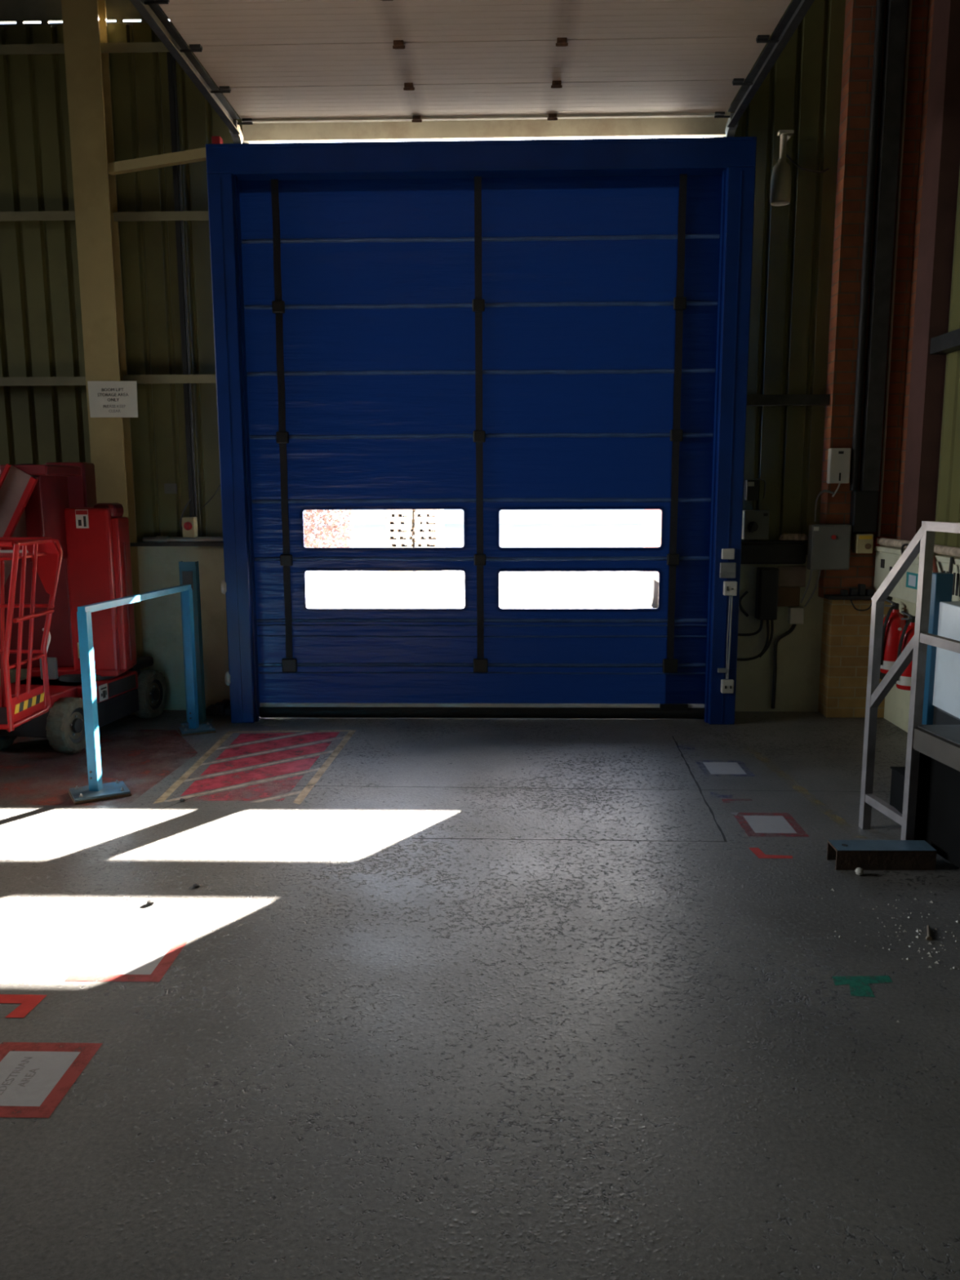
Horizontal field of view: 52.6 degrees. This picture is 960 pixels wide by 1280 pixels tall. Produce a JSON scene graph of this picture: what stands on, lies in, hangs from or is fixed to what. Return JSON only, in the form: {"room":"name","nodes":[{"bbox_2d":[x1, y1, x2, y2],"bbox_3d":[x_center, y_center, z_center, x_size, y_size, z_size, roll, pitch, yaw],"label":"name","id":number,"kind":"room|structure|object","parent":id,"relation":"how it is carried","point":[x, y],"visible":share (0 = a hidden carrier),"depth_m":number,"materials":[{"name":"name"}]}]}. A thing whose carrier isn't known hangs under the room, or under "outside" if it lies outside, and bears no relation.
{"room":"warehouse interior","nodes":[
{"label":"warehouse interior","id":0,"kind":"room"},
{"bbox_2d":[0,546,230,710],"bbox_3d":[-5.201,-0.091,7.373,7.200,1.235,0.110,0,9,2],"label":"wall","id":1,"kind":"structure","parent":0,"point":[158,566],"depth_m":7.23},
{"bbox_2d":[129,542,223,546],"bbox_3d":[-5.295,-0.706,7.223,7.020,0.026,0.080,0,9,2],"label":"trim ledge","id":2,"kind":"object","parent":1,"relation":"on","point":[138,544],"depth_m":7.10,"materials":[{"name":"metal"}]},
{"bbox_2d":[142,536,222,542],"bbox_3d":[-2.137,-0.736,7.107,0.660,0.051,0.054,0,9,2],"label":"conduit pipe","id":3,"kind":"object","parent":2,"relation":"on","point":[157,539],"visible":0.83,"depth_m":7.09,"materials":[{"name":"metal"}]},
{"bbox_2d":[205,136,756,724],"bbox_3d":[-0.009,-1.345,6.736,3.595,3.873,0.439,0,9,2],"label":"door","id":4,"kind":"structure","parent":1,"relation":"in","point":[482,329],"depth_m":6.67,"materials":[{"name":"blue paint"}]},
{"bbox_2d":[0,22,244,542],"bbox_3d":[-5.200,-2.446,7.012,7.220,3.600,0.026,0,9,2],"label":"cladding","id":5,"kind":"object","parent":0,"point":[41,324],"visible":0.4,"depth_m":6.91,"materials":[{"name":"metal"}]},
{"bbox_2d":[0,210,75,221],"bbox_3d":[-5.793,-2.954,6.868,6.040,0.060,0.123,0,9,2],"label":"trim rail","id":6,"kind":"object","parent":5,"relation":"attached to","point":[65,215],"depth_m":6.73,"materials":[{"name":"metal"}]},
{"bbox_2d":[0,376,85,386],"bbox_3d":[-5.789,-1.852,7.040,6.040,0.060,0.123,0,9,2],"label":"trim rail","id":7,"kind":"object","parent":5,"relation":"attached to","point":[4,381],"depth_m":6.91,"materials":[{"name":"metal"}]},
{"bbox_2d":[0,41,190,54],"bbox_3d":[-5.303,-4.010,6.689,7.030,0.060,0.123,0,9,2],"label":"trim rail","id":8,"kind":"object","parent":5,"relation":"attached to","point":[158,46],"depth_m":6.56,"materials":[{"name":"metal"}]},
{"bbox_2d":[166,52,196,516],"bbox_3d":[-2.091,-2.501,6.834,0.055,3.240,0.040,0,9,2],"label":"cable conduit","id":9,"kind":"object","parent":8,"relation":"attached to","point":[171,67],"visible":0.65,"depth_m":6.82,"materials":[{"name":"black plastic"}]},
{"bbox_2d":[113,210,208,221],"bbox_3d":[-2.160,-2.942,6.770,0.750,0.060,0.123,0,9,2],"label":"trim rail","id":10,"kind":"object","parent":5,"relation":"attached to","point":[197,215],"visible":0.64,"depth_m":6.71,"materials":[{"name":"metal"}]},
{"bbox_2d":[123,374,216,383],"bbox_3d":[-2.156,-1.860,6.940,0.750,0.060,0.123,0,9,2],"label":"trim rail","id":11,"kind":"object","parent":5,"relation":"attached to","point":[140,379],"visible":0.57,"depth_m":6.88,"materials":[{"name":"metal"}]},
{"bbox_2d":[164,483,177,493],"bbox_3d":[-2.269,-1.111,7.115,0.085,0.072,0.024,0,9,2],"label":"blank plate","id":12,"kind":"object","parent":5,"relation":"attached to","point":[169,488],"visible":1,"depth_m":7.10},
{"bbox_2d":[179,498,198,537],"bbox_3d":[-2.127,-0.887,7.050,0.114,0.281,0.115,0,9,2],"label":"switch","id":13,"kind":"object","parent":5,"relation":"attached to","point":[188,527],"visible":1,"depth_m":7.04,"materials":[{"name":"beige plastic"}]},
{"bbox_2d":[0,0,718,143],"bbox_3d":[0.193,-2.117,7.045,18.000,5.300,0.140,0,9,2],"label":"wall","id":14,"kind":"structure","parent":0,"point":[20,11],"depth_m":6.71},
{"bbox_2d":[242,105,730,142],"bbox_3d":[0.033,-3.599,6.644,3.300,0.366,0.200,0,9,2],"label":"lintel","id":15,"kind":"object","parent":14,"relation":"attached to","point":[707,126],"visible":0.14,"depth_m":6.57,"materials":[{"name":"metal"}]},
{"bbox_2d":[0,710,959,1279],"bbox_3d":[-0.056,2.036,-2.008,18.000,0.100,19.400,0,9,2],"label":"floor","id":16,"kind":"structure","parent":0,"point":[371,1050],"depth_m":3.11,"materials":[{"name":"concrete"}]},
{"bbox_2d":[0,994,46,1017],"bbox_3d":[-1.603,1.183,3.140,0.345,0.001,0.140,0,9,2],"label":"tape","id":17,"kind":"object","parent":16,"relation":"on","point":[28,1002],"visible":1,"depth_m":3.16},
{"bbox_2d":[0,1041,102,1117],"bbox_3d":[-1.295,1.242,2.755,0.307,0.001,0.351,0,9,2],"label":"notice","id":18,"kind":"object","parent":16,"relation":"on","point":[30,1073],"visible":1,"depth_m":2.77,"materials":[{"name":"paint"}]},
{"bbox_2d":[0,462,167,753],"bbox_3d":[-2.977,-0.226,6.270,1.156,1.833,1.835,1,9,5],"label":"boom lift","id":19,"kind":"object","parent":16,"relation":"on","point":[62,550],"visible":0.8,"depth_m":6.34,"materials":[{"name":"red paint"}]},
{"bbox_2d":[0,546,47,559],"bbox_3d":[-3.011,-0.499,5.581,0.875,0.070,0.435,0,9,2],"label":"handle","id":20,"kind":"object","parent":19,"relation":"attached to","point":[36,553],"depth_m":5.69,"materials":[{"name":"red paint"}]},
{"bbox_2d":[0,729,197,805],"bbox_3d":[-3.814,0.747,5.978,4.050,0.001,1.630,0,9,2],"label":"paint","id":21,"kind":"object","parent":16,"relation":"on","point":[135,753],"visible":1,"depth_m":5.82,"materials":[{"name":"red"}]},
{"bbox_2d":[61,0,144,715],"bbox_3d":[-2.648,-2.076,6.850,0.240,5.300,0.150,0,9,2],"label":"column","id":22,"kind":"structure","parent":16,"relation":"on","point":[84,21],"depth_m":6.69,"materials":[{"name":"metal"}]},
{"bbox_2d":[87,381,137,417],"bbox_3d":[-2.581,-1.693,6.826,0.347,0.250,0.008,0,9,2],"label":"notice sign","id":23,"kind":"object","parent":22,"relation":"attached to","point":[106,398],"visible":1,"depth_m":6.82,"materials":[{"name":"white"}]},
{"bbox_2d":[107,147,206,175],"bbox_3d":[-2.160,-3.233,6.554,0.776,0.111,0.050,2,9,13],"label":"beam","id":24,"kind":"structure","parent":22,"relation":"attached to","point":[196,155],"depth_m":6.54,"materials":[{"name":"metal"}]},
{"bbox_2d":[65,933,192,982],"bbox_3d":[-1.244,1.130,3.467,0.324,0.001,0.354,0,9,2],"label":"notice","id":25,"kind":"object","parent":16,"relation":"on","point":[125,957],"visible":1,"depth_m":3.46,"materials":[{"name":"paint"}]},
{"bbox_2d":[68,583,216,804],"bbox_3d":[-2.039,0.229,5.898,0.369,1.036,1.703,0,9,4],"label":"barrier","id":26,"kind":"object","parent":16,"relation":"on","point":[95,791],"visible":1,"depth_m":5.28,"materials":[{"name":"metal"}]},
{"bbox_2d":[178,560,213,725],"bbox_3d":[-2.015,0.025,6.818,0.180,1.155,0.150,0,9,2],"label":"post","id":27,"kind":"object","parent":16,"relation":"on","point":[188,571],"visible":0.64,"depth_m":6.78,"materials":[{"name":"metal"}]},
{"bbox_2d":[217,699,230,715],"bbox_3d":[-1.902,0.502,7.209,0.046,0.090,0.180,0,9,2],"label":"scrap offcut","id":28,"kind":"object","parent":16,"relation":"on","point":[224,704],"visible":0.78,"depth_m":7.13,"materials":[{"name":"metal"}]},
{"bbox_2d":[152,729,356,804],"bbox_3d":[-1.315,0.745,5.925,0.880,0.001,1.600,0,9,2],"label":"hazard marking","id":29,"kind":"object","parent":16,"relation":"on","point":[200,785],"visible":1,"depth_m":5.88,"materials":[{"name":"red paint"}]},
{"bbox_2d":[233,784,682,790],"bbox_3d":[-0.158,0.822,5.412,2.550,0.001,0.059,0,9,2],"label":"trim","id":30,"kind":"structure","parent":16,"relation":"on","point":[233,784],"depth_m":5.41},
{"bbox_2d":[413,838,727,841],"bbox_3d":[0.420,0.947,4.599,1.490,0.001,0.029,0,9,2],"label":"trim","id":31,"kind":"structure","parent":16,"relation":"on","point":[414,838],"depth_m":4.61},
{"bbox_2d":[671,735,726,841],"bbox_3d":[1.224,0.796,5.544,0.092,0.001,1.970,0,9,2],"label":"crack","id":32,"kind":"structure","parent":16,"relation":"on","point":[676,743],"depth_m":5.30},
{"bbox_2d":[697,762,755,776],"bbox_3d":[1.450,0.761,5.761,0.286,0.001,0.328,0,9,2],"label":"notice","id":33,"kind":"object","parent":16,"relation":"on","point":[731,768],"visible":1,"depth_m":5.75,"materials":[{"name":"paper"}]},
{"bbox_2d":[748,847,792,858],"bbox_3d":[1.326,0.971,4.425,0.172,0.001,0.130,0,9,2],"label":"tape","id":34,"kind":"object","parent":16,"relation":"on","point":[756,851],"visible":1,"depth_m":4.40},
{"bbox_2d":[733,812,808,836],"bbox_3d":[1.431,0.911,4.801,0.290,0.001,0.343,0,9,2],"label":"notice","id":35,"kind":"object","parent":16,"relation":"on","point":[777,824],"visible":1,"depth_m":4.79,"materials":[{"name":"paper"}]},
{"bbox_2d":[817,598,890,718],"bbox_3d":[2.708,0.123,7.033,0.410,0.860,0.200,0,9,2],"label":"wooden board","id":36,"kind":"object","parent":16,"relation":"on","point":[846,629],"visible":0.62,"depth_m":6.95,"materials":[{"name":"wood"}]},
{"bbox_2d":[823,594,892,599],"bbox_3d":[2.700,-0.307,6.916,0.460,0.025,0.140,0,9,2],"label":"cap","id":37,"kind":"object","parent":16,"relation":"on","point":[830,597],"visible":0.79,"depth_m":6.85,"materials":[{"name":"black wood"}]},
{"bbox_2d":[848,587,857,595],"bbox_3d":[2.654,-0.342,6.894,0.050,0.050,0.055,0,9,2],"label":"tool","id":38,"kind":"object","parent":37,"relation":"on","point":[854,592],"visible":1,"depth_m":6.87,"materials":[{"name":"black plastic"}]},
{"bbox_2d":[857,583,866,595],"bbox_3d":[2.709,-0.357,6.890,0.040,0.080,0.055,0,9,2],"label":"tool","id":39,"kind":"object","parent":37,"relation":"on","point":[861,587],"visible":1,"depth_m":6.87,"materials":[{"name":"black plastic"}]},
{"bbox_2d":[832,975,892,997],"bbox_3d":[1.291,1.156,3.242,0.205,0.001,0.145,0,9,2],"label":"floor marking","id":40,"kind":"object","parent":16,"relation":"on","point":[860,984],"visible":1,"depth_m":3.27,"materials":[{"name":"teal"}]},
{"bbox_2d":[826,840,936,870],"bbox_3d":[1.767,0.947,4.277,0.430,0.092,0.133,0,9,2],"label":"channel","id":41,"kind":"object","parent":16,"relation":"on","point":[849,855],"visible":1,"depth_m":4.22,"materials":[{"name":"black"}]},
{"bbox_2d":[808,888,959,1022],"bbox_3d":[1.734,1.129,3.386,1.033,0.008,1.278,0,9,2],"label":"crumbs","id":42,"kind":"object","parent":16,"relation":"on","point":[832,889],"visible":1,"depth_m":3.59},
{"bbox_2d":[858,520,959,868],"bbox_3d":[2.176,0.316,3.741,0.426,1.502,1.920,-1,9,-6],"label":"stair","id":43,"kind":"structure","parent":16,"relation":"on","point":[925,795],"depth_m":4.30,"materials":[{"name":"metal"}]},
{"bbox_2d":[921,572,959,724],"bbox_3d":[2.538,0.365,4.395,0.365,1.200,1.665,0,9,2],"label":"cabinet","id":44,"kind":"object","parent":16,"relation":"on","point":[941,700],"visible":0.53,"depth_m":5.05,"materials":[{"name":"blue plastic"}]},
{"bbox_2d":[734,555,823,711],"bbox_3d":[2.326,-0.050,7.174,1.260,1.160,0.110,0,9,2],"label":"wall","id":45,"kind":"structure","parent":0,"point":[798,653],"depth_m":7.15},
{"bbox_2d":[737,567,778,661],"bbox_3d":[1.978,-0.182,7.048,0.333,0.687,0.116,0,9,2],"label":"box","id":46,"kind":"object","parent":45,"relation":"attached to","point":[766,578],"visible":0.92,"depth_m":6.98,"materials":[{"name":"black plastic"}]},
{"bbox_2d":[738,590,749,617],"bbox_3d":[1.921,-0.264,7.065,0.082,0.195,0.022,0,9,2],"label":"cable","id":47,"kind":"object","parent":46,"relation":"attached to","point":[746,592],"visible":0.92,"depth_m":7.06,"materials":[{"name":"black plastic"}]},
{"bbox_2d":[770,606,804,708],"bbox_3d":[2.250,0.135,7.114,0.199,0.755,0.070,0,9,2],"label":"junction box","id":48,"kind":"object","parent":45,"relation":"attached to","point":[795,614],"visible":1,"depth_m":7.08,"materials":[{"name":"white plastic"}]},
{"bbox_2d":[777,586,799,606],"bbox_3d":[2.236,-0.316,7.064,0.175,0.140,0.030,0,9,2],"label":"board","id":49,"kind":"object","parent":45,"relation":"attached to","point":[787,596],"visible":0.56,"depth_m":7.05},
{"bbox_2d":[777,566,806,586],"bbox_3d":[2.261,-0.460,7.048,0.205,0.150,0.015,0,9,2],"label":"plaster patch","id":50,"kind":"object","parent":45,"relation":"attached to","point":[788,576],"visible":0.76,"depth_m":7.04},
{"bbox_3d":[2.097,-0.633,7.017,0.490,0.162,0.129,0,9,2],"label":"box","id":51,"kind":"object","parent":45,"relation":"attached to","visible":0},
{"bbox_2d":[741,510,769,539],"bbox_3d":[1.978,-0.827,6.970,0.174,0.207,0.169,0,9,2],"label":"rotary isolator","id":52,"kind":"object","parent":51,"relation":"on","point":[755,523],"visible":0.91,"depth_m":6.92,"materials":[{"name":"black plastic"}]},
{"bbox_2d":[778,533,807,541],"bbox_3d":[2.255,-0.738,6.981,0.205,0.055,0.095,0,9,2],"label":"bundle","id":53,"kind":"object","parent":51,"relation":"on","point":[784,537],"visible":1,"depth_m":6.95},
{"bbox_2d":[730,0,845,555],"bbox_3d":[2.377,-2.590,6.782,1.420,4.100,0.026,0,9,2],"label":"cladding","id":54,"kind":"object","parent":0,"point":[792,260],"visible":0.19,"depth_m":6.78,"materials":[{"name":"metal"}]},
{"bbox_2d":[743,478,765,500],"bbox_3d":[1.974,-1.081,6.969,0.136,0.154,0.092,0,9,2],"label":"box","id":55,"kind":"object","parent":54,"relation":"attached to","point":[751,486],"visible":1,"depth_m":6.93,"materials":[{"name":"black plastic"}]},
{"bbox_2d":[769,129,794,205],"bbox_3d":[2.026,-3.180,6.571,0.136,0.455,0.248,0,9,2],"label":"beacon","id":56,"kind":"object","parent":54,"relation":"attached to","point":[780,180],"visible":1,"depth_m":6.48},
{"bbox_2d":[769,158,791,205],"bbox_3d":[2.025,-3.085,6.529,0.136,0.280,0.136,0,9,2],"label":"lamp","id":57,"kind":"object","parent":56,"relation":"attached to","point":[780,180],"depth_m":6.48,"materials":[{"name":"metal"}]},
{"bbox_2d":[786,153,828,173],"bbox_3d":[2.223,-3.223,6.570,0.362,0.112,0.048,-3,9,-20],"label":"cable","id":58,"kind":"object","parent":56,"relation":"attached to","point":[787,155],"visible":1,"depth_m":6.55,"materials":[{"name":"black plastic"}]},
{"bbox_2d":[746,394,830,405],"bbox_3d":[2.149,-1.696,6.867,0.680,0.070,0.085,0,9,2],"label":"trim rail","id":59,"kind":"object","parent":54,"relation":"attached to","point":[775,399],"visible":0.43,"depth_m":6.83,"materials":[{"name":"metal"}]},
{"bbox_2d":[817,0,928,597],"bbox_3d":[2.701,-2.512,6.727,0.490,4.440,0.210,0,9,2],"label":"pillar","id":60,"kind":"structure","parent":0,"point":[860,15],"depth_m":6.63,"materials":[{"name":"red metal"}]},
{"bbox_2d":[813,489,834,521],"bbox_3d":[2.445,-0.954,6.906,0.040,0.229,0.154,-7,11,-36],"label":"conduit","id":61,"kind":"object","parent":60,"relation":"attached to","point":[823,491],"visible":1,"depth_m":6.95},
{"bbox_2d":[806,524,851,569],"bbox_3d":[2.468,-0.656,6.859,0.270,0.315,0.117,0,9,2],"label":"enclosure","id":62,"kind":"object","parent":60,"relation":"attached to","point":[828,546],"visible":1,"depth_m":6.82,"materials":[{"name":"white plastic"}]},
{"bbox_2d":[800,569,813,603],"bbox_3d":[2.353,-0.389,6.979,0.032,0.255,0.091,-7,11,-38],"label":"hanging cable","id":63,"kind":"object","parent":62,"relation":"hanging from","point":[811,571],"visible":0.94,"depth_m":6.98,"materials":[{"name":"rubber"}]},
{"bbox_2d":[804,569,821,607],"bbox_3d":[2.397,-0.374,6.984,0.114,0.284,0.030,7,12,40],"label":"hanging cable","id":64,"kind":"object","parent":62,"relation":"hanging from","point":[819,575],"visible":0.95,"depth_m":6.98,"materials":[{"name":"rubber"}]},
{"bbox_2d":[826,448,851,497],"bbox_3d":[2.513,-1.173,6.804,0.143,0.338,0.063,0,9,2],"label":"electrical box","id":65,"kind":"object","parent":60,"relation":"attached to","point":[838,459],"visible":1,"depth_m":6.77,"materials":[{"name":"white plastic"}]},
{"bbox_2d":[852,533,873,553],"bbox_3d":[2.703,-0.680,6.843,0.114,0.135,0.097,0,9,2],"label":"switch box","id":66,"kind":"object","parent":60,"relation":"attached to","point":[862,543],"visible":1,"depth_m":6.81,"materials":[{"name":"beige plastic"}]},
{"bbox_2d":[849,490,879,532],"bbox_3d":[2.703,-0.903,6.832,0.170,0.290,0.080,0,9,2],"label":"box","id":67,"kind":"object","parent":60,"relation":"attached to","point":[864,504],"visible":0.91,"depth_m":6.79,"materials":[{"name":"black plastic"}]},
{"bbox_2d":[849,0,884,490],"bbox_3d":[2.621,-2.842,6.545,0.052,3.630,0.052,0,9,2],"label":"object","id":68,"kind":"object","parent":60,"relation":"attached to","point":[880,4],"visible":1,"depth_m":6.55,"materials":[{"name":"black metal"}]},
{"bbox_2d":[859,0,907,490],"bbox_3d":[2.725,-2.841,6.533,0.110,3.630,0.070,0,9,2],"label":"steel column","id":69,"kind":"structure","parent":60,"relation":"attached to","point":[896,10],"depth_m":6.53,"materials":[{"name":"metal"}]},
{"bbox_2d":[877,0,912,536],"bbox_3d":[2.816,-2.684,6.565,0.019,3.950,0.019,0,9,2],"label":"conduit","id":70,"kind":"object","parent":60,"relation":"attached to","point":[910,1],"visible":1,"depth_m":6.58,"materials":[{"name":"white plastic"}]},
{"bbox_2d":[883,597,915,732],"bbox_3d":[2.758,1.400,-2.281,0.200,1.220,19.210,0,9,2],"label":"wall","id":71,"kind":"structure","parent":0,"point":[896,706],"depth_m":6.71,"materials":[{"name":"paint"}]},
{"bbox_2d":[880,671,896,684],"bbox_3d":[2.843,0.254,6.691,0.120,0.055,0.210,0,9,2],"label":"stand","id":72,"kind":"object","parent":71,"relation":"attached to","point":[882,675],"visible":0.04,"depth_m":6.72,"materials":[{"name":"red plastic"}]},
{"bbox_2d":[880,598,906,673],"bbox_3d":[2.815,-0.025,6.633,0.174,0.506,0.152,0,9,2],"label":"fire extinguisher","id":73,"kind":"object","parent":72,"relation":"on","point":[892,621],"visible":0.77,"depth_m":6.58,"materials":[{"name":"red metal"}]},
{"bbox_2d":[896,610,915,690],"bbox_3d":[2.807,0.069,6.355,0.174,0.506,0.152,0,9,2],"label":"fire extinguisher","id":74,"kind":"object","parent":71,"relation":"attached to","point":[904,682],"visible":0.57,"depth_m":6.31,"materials":[{"name":"red metal"}]},
{"bbox_2d":[873,546,959,603],"bbox_3d":[2.828,-0.384,6.130,0.120,0.330,1.580,0,9,2],"label":"upper cabinet","id":75,"kind":"object","parent":71,"relation":"attached to","point":[886,557],"visible":0.54,"depth_m":6.34,"materials":[{"name":"white"}]},
{"bbox_2d":[872,537,886,548],"bbox_3d":[2.826,-0.687,6.866,0.075,0.080,0.074,0,9,2],"label":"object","id":76,"kind":"object","parent":75,"relation":"on","point":[876,540],"visible":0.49,"depth_m":6.84,"materials":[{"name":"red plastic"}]},
{"bbox_2d":[880,559,892,571],"bbox_3d":[2.800,-0.516,6.683,0.009,0.070,0.190,0,9,2],"label":"toggle switch","id":77,"kind":"object","parent":75,"relation":"attached to","point":[886,564],"depth_m":6.70,"materials":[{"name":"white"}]},
{"bbox_2d":[878,537,959,557],"bbox_3d":[2.817,-0.578,6.096,0.076,0.055,1.472,0,9,2],"label":"sheeting","id":78,"kind":"object","parent":75,"relation":"on","point":[939,549],"visible":0.63,"depth_m":5.93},
{"bbox_2d":[932,555,938,572],"bbox_3d":[2.758,-0.255,5.914,0.058,0.580,0.295,1,9,8],"label":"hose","id":79,"kind":"object","parent":75,"relation":"hanging from","point":[935,569],"visible":0.09,"depth_m":5.83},
{"bbox_2d":[948,556,954,573],"bbox_3d":[2.754,-0.241,5.763,0.038,0.517,0.359,2,9,12],"label":"hose","id":80,"kind":"object","parent":75,"relation":"hanging from","point":[951,562],"visible":0.12,"depth_m":5.62,"materials":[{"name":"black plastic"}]},
{"bbox_2d":[895,0,959,540],"bbox_3d":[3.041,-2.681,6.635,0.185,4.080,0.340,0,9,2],"label":"steel column","id":81,"kind":"structure","parent":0,"point":[931,3],"depth_m":6.57,"materials":[{"name":"metal"}]},
{"bbox_2d":[933,165,959,547],"bbox_3d":[2.793,-1.161,-2.992,0.026,4.100,18.600,0,9,2],"label":"wall","id":82,"kind":"structure","parent":0,"point":[948,501],"depth_m":6.23,"materials":[{"name":"metal"}]},
{"bbox_2d":[929,328,959,354],"bbox_3d":[2.733,-0.471,-2.872,0.100,0.100,18.620,0,9,2],"label":"trim","id":83,"kind":"structure","parent":82,"relation":"attached to","point":[949,342],"depth_m":6.12,"materials":[{"name":"metal"}]},
{"bbox_3d":[-0.076,-3.299,-2.844,18.400,0.100,19.800,0,9,2],"label":"ceiling","id":84,"kind":"structure","parent":0,"visible":0},
{"bbox_2d":[129,0,243,143],"bbox_3d":[-1.625,-3.732,4.904,0.105,1.432,2.754,0,9,2],"label":"door track","id":85,"kind":"object","parent":84,"relation":"hanging from","point":[153,15],"visible":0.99,"depth_m":5.29,"materials":[{"name":"metal"}]},
{"bbox_2d":[143,0,791,124],"bbox_3d":[-0.022,-3.146,4.901,3.175,0.082,2.646,0,9,2],"label":"door","id":86,"kind":"structure","parent":85,"relation":"attached to","point":[273,61],"depth_m":5.30,"materials":[{"name":"metal"}]},
{"bbox_2d":[724,0,814,137],"bbox_3d":[1.578,-3.730,4.817,0.105,1.432,2.754,0,9,2],"label":"door track","id":87,"kind":"object","parent":84,"relation":"hanging from","point":[786,27],"visible":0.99,"depth_m":5.26,"materials":[{"name":"metal"}]},
{"label":"outside","id":88,"kind":"structure","parent":0,"visible":0},
{"bbox_2d":[303,523,653,608],"bbox_3d":[1.726,-8.147,63.157,120.000,0.130,112.640,0,9,2],"label":"ground","id":89,"kind":"structure","parent":88,"point":[323,588],"depth_m":17.42,"materials":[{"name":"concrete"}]},
{"bbox_2d":[302,509,353,547],"bbox_3d":[-4.332,-3.228,22.941,2.626,2.339,1.282,0,9,2],"label":"hedge","id":90,"kind":"object","parent":89,"relation":"on","point":[328,529],"visible":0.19,"depth_m":22.84,"materials":[{"name":"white plant"}]},
{"bbox_2d":[386,570,413,571],"bbox_3d":[-1.609,-1.528,20.107,0.520,0.145,0.900,0,9,2],"label":"pallet","id":91,"kind":"object","parent":89,"relation":"on","point":[387,571],"visible":0.03,"depth_m":19.67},
{"bbox_3d":[-1.614,-1.676,20.084,0.520,0.145,0.900,0,9,2],"label":"pallet","id":92,"kind":"object","parent":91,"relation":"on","visible":0},
{"bbox_3d":[-1.602,-1.824,20.060,0.520,0.145,0.900,0,9,2],"label":"pallet","id":93,"kind":"object","parent":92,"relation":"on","visible":0},
{"bbox_2d":[386,539,415,547],"bbox_3d":[-1.610,-1.972,20.037,0.520,0.145,0.900,0,9,2],"label":"pallet","id":94,"kind":"object","parent":93,"relation":"on","point":[389,544],"visible":0.73,"depth_m":19.61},
{"bbox_2d":[386,533,415,542],"bbox_3d":[-1.626,-2.121,20.014,0.520,0.145,0.900,0,9,2],"label":"pallet","id":95,"kind":"object","parent":94,"relation":"on","point":[389,538],"visible":0.8,"depth_m":19.59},
{"bbox_2d":[386,525,415,534],"bbox_3d":[-1.623,-2.269,19.991,0.520,0.145,0.900,0,9,2],"label":"pallet","id":96,"kind":"object","parent":95,"relation":"on","point":[410,530],"visible":0.89,"depth_m":19.56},
{"bbox_2d":[386,519,415,527],"bbox_3d":[-1.620,-2.417,19.968,0.520,0.145,0.900,0,9,2],"label":"pallet","id":97,"kind":"object","parent":96,"relation":"on","point":[389,522],"visible":0.91,"depth_m":19.54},
{"bbox_2d":[386,511,415,519],"bbox_3d":[-1.609,-2.565,19.944,0.520,0.145,0.900,0,9,2],"label":"pallet","id":98,"kind":"object","parent":97,"relation":"on","point":[390,515],"visible":0.84,"depth_m":19.50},
{"bbox_2d":[386,509,415,511],"bbox_3d":[-1.606,-2.713,19.921,0.520,0.145,0.900,0,9,2],"label":"pallet","id":99,"kind":"object","parent":98,"relation":"on","point":[387,510],"visible":0.19,"depth_m":19.49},
{"bbox_2d":[415,570,441,571],"bbox_3d":[-1.030,-1.528,20.091,0.520,0.145,0.900,0,9,2],"label":"pallet","id":100,"kind":"object","parent":89,"relation":"on","point":[415,571],"visible":0.03,"depth_m":19.66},
{"bbox_3d":[-1.046,-1.676,20.068,0.520,0.145,0.900,0,9,2],"label":"pallet","id":101,"kind":"object","parent":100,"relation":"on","visible":0},
{"bbox_3d":[-1.022,-1.824,20.044,0.520,0.145,0.900,0,9,2],"label":"pallet","id":102,"kind":"object","parent":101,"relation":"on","visible":0},
{"bbox_2d":[414,540,443,547],"bbox_3d":[-1.045,-1.972,20.022,0.520,0.145,0.900,0,9,2],"label":"pallet","id":103,"kind":"object","parent":102,"relation":"on","point":[417,544],"visible":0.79,"depth_m":19.59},
{"bbox_2d":[415,532,444,542],"bbox_3d":[-1.022,-2.120,19.998,0.520,0.145,0.900,0,9,2],"label":"pallet","id":104,"kind":"object","parent":103,"relation":"on","point":[419,538],"visible":0.86,"depth_m":19.57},
{"bbox_2d":[414,525,444,534],"bbox_3d":[-1.035,-2.268,19.975,0.520,0.145,0.900,0,9,2],"label":"pallet","id":105,"kind":"object","parent":104,"relation":"on","point":[419,530],"visible":0.96,"depth_m":19.54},
{"bbox_2d":[415,518,444,526],"bbox_3d":[-1.031,-2.417,19.952,0.520,0.145,0.900,0,9,2],"label":"pallet","id":106,"kind":"object","parent":105,"relation":"on","point":[419,522],"visible":0.97,"depth_m":19.52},
{"bbox_2d":[413,511,443,519],"bbox_3d":[-1.050,-2.565,19.929,0.520,0.145,0.900,0,9,2],"label":"pallet","id":107,"kind":"object","parent":106,"relation":"on","point":[417,515],"visible":0.96,"depth_m":19.50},
{"bbox_2d":[414,509,444,511],"bbox_3d":[-1.030,-2.713,19.905,0.520,0.145,0.900,0,9,2],"label":"pallet","id":108,"kind":"object","parent":107,"relation":"on","point":[416,510],"visible":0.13,"depth_m":19.47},
{"bbox_2d":[302,509,644,524],"bbox_3d":[-0.682,-9.563,48.187,56.600,7.320,6.500,0,9,2],"label":"building","id":109,"kind":"structure","parent":89,"relation":"on","point":[360,516],"depth_m":45.59,"materials":[{"name":"white"}]},
{"bbox_2d":[643,509,662,608],"bbox_3d":[3.285,-1.170,12.612,1.960,1.717,2.950,0,9,2],"label":"truck","id":110,"kind":"object","parent":89,"relation":"on","point":[652,517],"visible":0.06,"depth_m":13.30,"materials":[{"name":"white paint"}]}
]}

